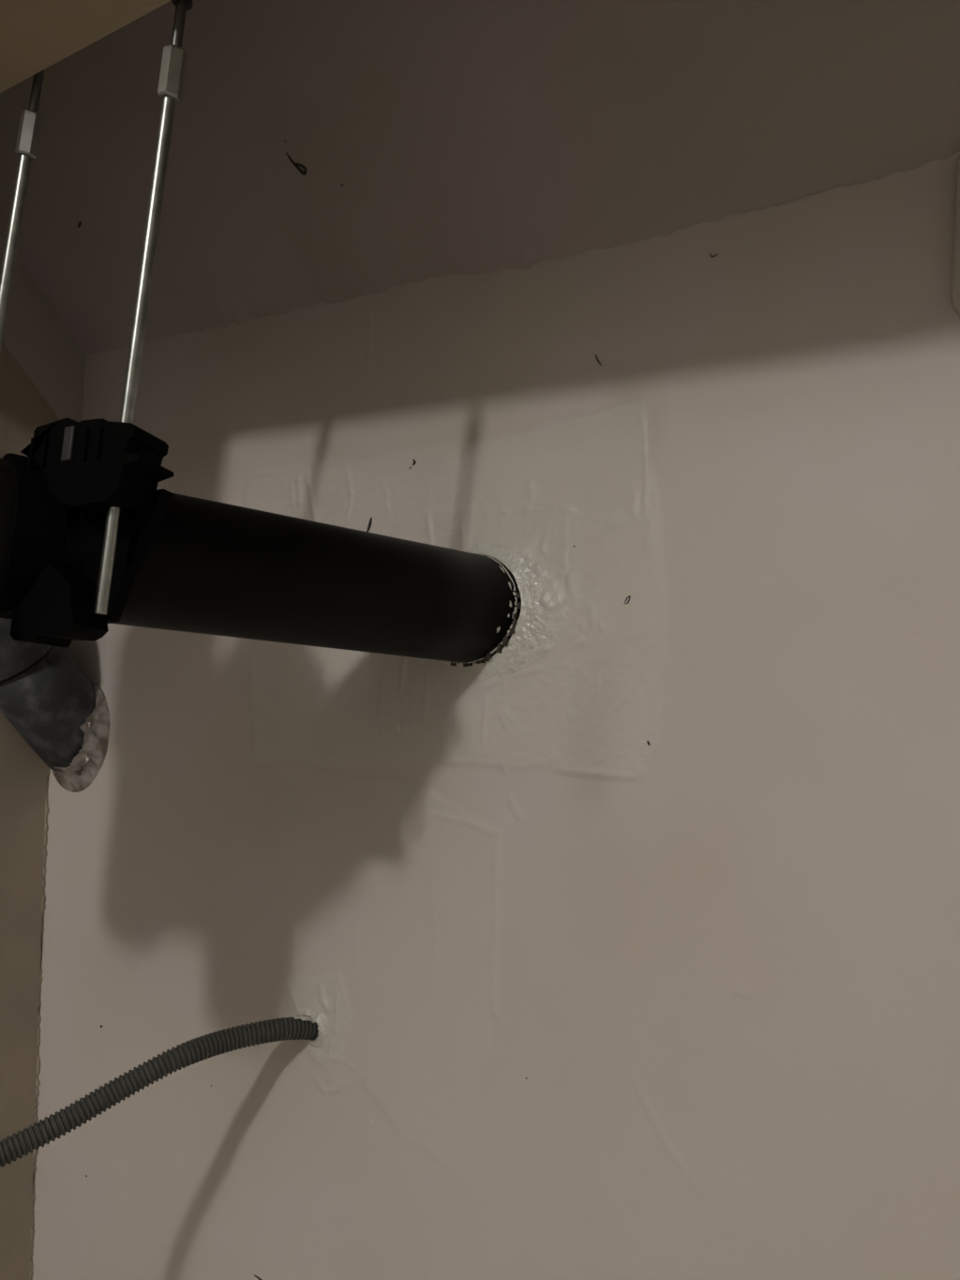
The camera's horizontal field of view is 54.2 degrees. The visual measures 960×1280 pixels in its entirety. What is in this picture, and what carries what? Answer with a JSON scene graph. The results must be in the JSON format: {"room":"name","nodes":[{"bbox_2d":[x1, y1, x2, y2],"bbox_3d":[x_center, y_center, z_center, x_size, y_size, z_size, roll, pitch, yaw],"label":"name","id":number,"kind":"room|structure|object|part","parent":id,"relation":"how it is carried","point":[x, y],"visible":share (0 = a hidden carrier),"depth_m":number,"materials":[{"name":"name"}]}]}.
{"room":"utility area","nodes":[
{"label":"utility area","id":0,"kind":"room"},
{"bbox_2d":[0,343,59,1279],"bbox_3d":[-1.855,-0.142,-0.690,0.280,2.950,4.797,2,-6,33],"label":"wall","id":1,"kind":"structure","parent":0,"point":[24,809],"depth_m":1.24,"materials":[{"name":"beige paint"}]},
{"bbox_2d":[0,233,85,421],"bbox_3d":[-0.815,-0.797,1.043,0.018,0.920,0.902,1,-6,36],"label":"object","id":2,"kind":"structure","parent":1,"relation":"attached to","point":[36,338],"depth_m":1.32,"materials":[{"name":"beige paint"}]},
{"bbox_2d":[0,617,96,771],"bbox_3d":[-0.650,-0.096,1.110,0.122,0.512,0.493,2,-6,33],"label":"pipe","id":3,"kind":"object","parent":1,"relation":"attached to","point":[46,696],"visible":0.64,"depth_m":1.20,"materials":[{"name":"grey metal"}]},
{"bbox_2d":[0,617,52,680],"bbox_3d":[-0.606,-0.008,1.183,0.119,0.132,0.131,2,-6,33],"label":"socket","id":4,"kind":"object","parent":3,"relation":"attached to","point":[20,660],"depth_m":1.15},
{"bbox_2d":[0,0,171,92],"bbox_3d":[0.612,-0.628,0.083,3.500,0.435,0.063,2,-6,33],"label":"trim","id":5,"kind":"structure","parent":1,"relation":"attached to","point":[36,35],"depth_m":0.67,"materials":[{"name":"beige wood"}]},
{"bbox_2d":[0,0,959,354],"bbox_3d":[0.569,-0.885,0.052,3.750,0.938,1.057,2,-6,33],"label":"ceiling","id":6,"kind":"structure","parent":0,"point":[327,151],"depth_m":0.91,"materials":[{"name":"paint"}]},
{"bbox_2d":[0,69,45,354],"bbox_3d":[-0.355,-0.411,0.742,0.015,0.761,0.122,9,-6,-36],"label":"hanger","id":7,"kind":"object","parent":6,"relation":"hanging from","point":[31,121],"visible":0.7,"depth_m":0.74,"materials":[{"name":"metal"}]},
{"bbox_3d":[-0.390,-0.216,0.748,0.009,0.370,0.065,9,-6,-38],"label":"threaded rod","id":8,"kind":"part","parent":7,"relation":"part of","materials":[{"name":"metal"}]},
{"bbox_3d":[-0.322,-0.594,0.736,0.007,0.392,0.066,9,-6,-38],"label":"threaded rod","id":9,"kind":"part","parent":7,"relation":"part of","materials":[{"name":"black metal"}]},
{"bbox_2d":[93,0,192,614],"bbox_3d":[-0.206,-0.404,0.636,0.016,0.776,0.068,8,-6,-30],"label":"hanger","id":10,"kind":"object","parent":6,"relation":"hanging from","point":[173,68],"visible":0.9,"depth_m":0.63,"materials":[{"name":"metal"}]},
{"bbox_2d":[0,417,174,647],"bbox_3d":[-0.320,-0.074,0.680,0.265,0.156,0.071,2,-6,33],"label":"clamp","id":11,"kind":"object","parent":10,"relation":"hanging from","point":[91,466],"visible":0.96,"depth_m":0.64,"materials":[{"name":"black plastic"}]},
{"bbox_3d":[-0.232,-0.200,0.632,0.009,0.368,0.037,8,-6,-30],"label":"threaded rod","id":12,"kind":"part","parent":10,"relation":"part of","materials":[{"name":"metal"}]},
{"bbox_3d":[-0.183,-0.586,0.640,0.007,0.409,0.039,8,-6,-30],"label":"threaded rod","id":13,"kind":"part","parent":10,"relation":"part of","materials":[{"name":"silver metal"}]},
{"bbox_2d":[171,0,192,10],"bbox_3d":[-0.202,-0.433,0.636,0.014,0.003,0.014,2,-6,33],"label":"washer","id":14,"kind":"object","parent":10,"relation":"in","point":[180,5],"depth_m":0.63,"materials":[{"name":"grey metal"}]},
{"bbox_2d":[32,151,959,1279],"bbox_3d":[0.828,0.151,0.352,5.000,3.000,0.042,2,-6,33],"label":"wall","id":15,"kind":"structure","parent":0,"point":[621,940],"depth_m":0.87,"materials":[{"name":"white paint"}]},
{"bbox_2d":[0,1017,318,1167],"bbox_3d":[-0.341,0.431,0.880,0.402,0.114,0.043,9,-6,-38],"label":"conduit","id":16,"kind":"object","parent":15,"relation":"attached to","point":[200,1048],"visible":1,"depth_m":0.89,"materials":[{"name":"grey plastic"}]},
{"bbox_2d":[0,458,521,663],"bbox_3d":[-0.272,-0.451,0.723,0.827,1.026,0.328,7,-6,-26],"label":"drain pipe","id":17,"kind":"object","parent":15,"relation":"attached to","point":[210,567],"visible":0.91,"depth_m":0.78,"materials":[{"name":"black plastic"}]}
]}

